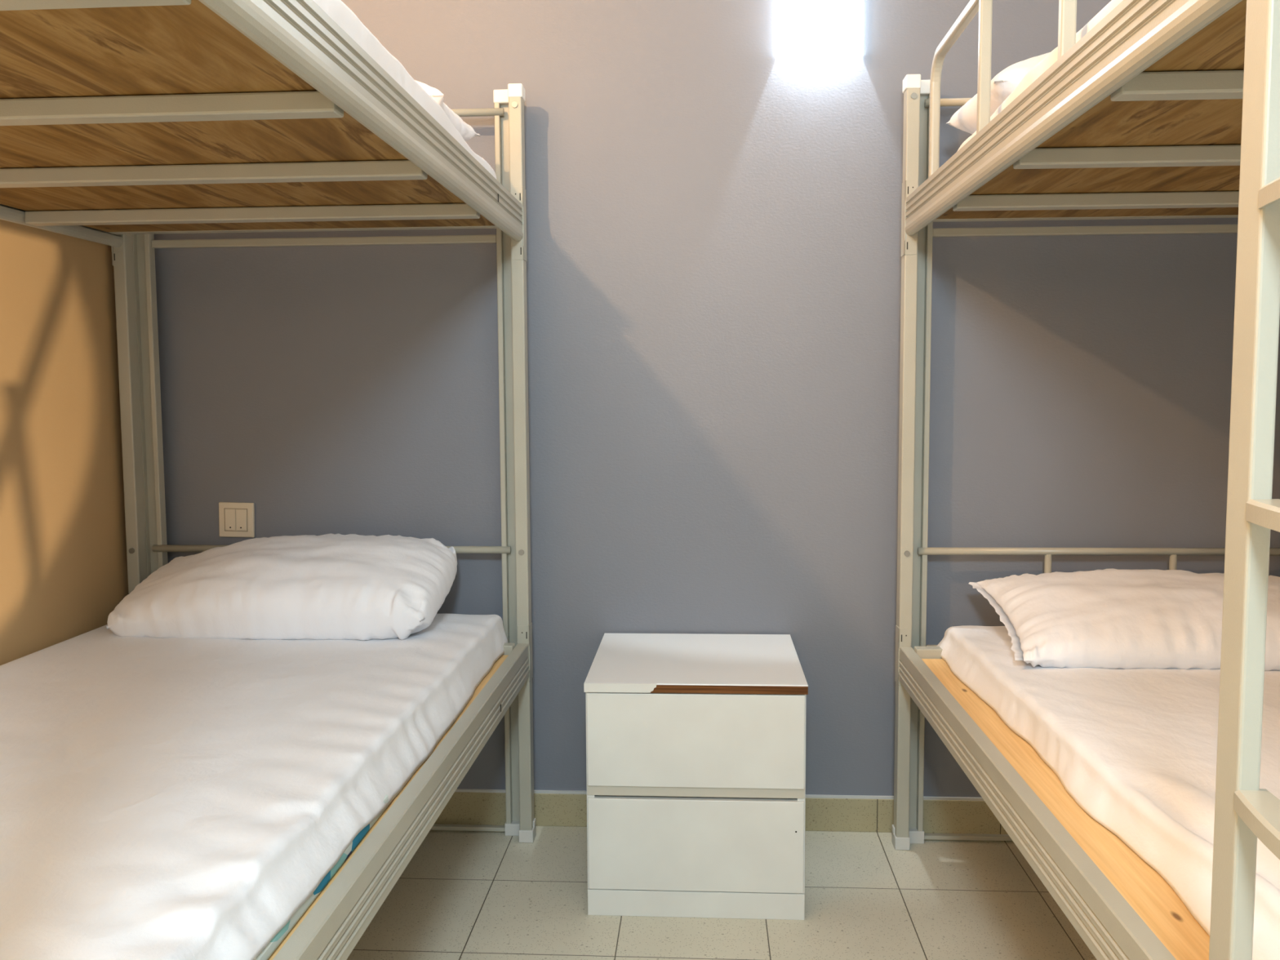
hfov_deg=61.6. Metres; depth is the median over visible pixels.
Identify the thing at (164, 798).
mattress
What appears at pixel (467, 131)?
pillow
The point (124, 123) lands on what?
bunk bed
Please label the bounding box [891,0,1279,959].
bunk bed
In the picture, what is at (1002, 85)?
pillow
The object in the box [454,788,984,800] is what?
trim
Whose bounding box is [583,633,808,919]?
nightstand
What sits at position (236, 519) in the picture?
light switch
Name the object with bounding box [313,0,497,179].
mattress
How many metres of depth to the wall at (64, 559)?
2.28 m
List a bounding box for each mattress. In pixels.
[0,613,508,959]
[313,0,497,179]
[936,625,1279,959]
[956,0,1123,151]
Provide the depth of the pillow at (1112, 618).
2.05 m
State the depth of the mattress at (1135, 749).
1.59 m
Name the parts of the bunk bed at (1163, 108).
post, guard rail, rail, rail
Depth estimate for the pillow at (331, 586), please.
2.22 m
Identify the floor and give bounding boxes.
[346,823,1097,959]
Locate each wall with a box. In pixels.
[0,219,128,665]
[154,0,1279,797]
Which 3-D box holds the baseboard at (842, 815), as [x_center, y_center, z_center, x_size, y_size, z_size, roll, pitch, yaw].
[0.183,0.799,2.579,2.802,0.081,0.008,0,5,3]
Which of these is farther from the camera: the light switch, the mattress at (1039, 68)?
the light switch
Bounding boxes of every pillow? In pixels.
[106,533,457,640]
[414,80,480,141]
[946,52,1049,134]
[968,568,1279,671]
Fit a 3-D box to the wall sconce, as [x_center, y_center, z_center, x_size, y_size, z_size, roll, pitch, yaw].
[0.402,-1.106,2.376,0.197,0.310,0.073,0,5,3]
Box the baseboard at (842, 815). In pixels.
[434,791,1008,834]
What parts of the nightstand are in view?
panel, drawer, drawer, panel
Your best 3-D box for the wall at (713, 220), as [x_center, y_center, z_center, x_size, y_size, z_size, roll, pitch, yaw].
[0.179,-0.470,2.529,3.002,2.620,0.100,0,5,3]
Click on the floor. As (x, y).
(462, 895)
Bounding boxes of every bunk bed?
[0,0,536,959]
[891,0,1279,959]
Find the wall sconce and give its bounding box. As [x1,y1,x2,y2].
[775,0,863,58]
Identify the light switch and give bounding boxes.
[218,502,254,537]
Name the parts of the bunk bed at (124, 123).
rail, post, rail, rail, post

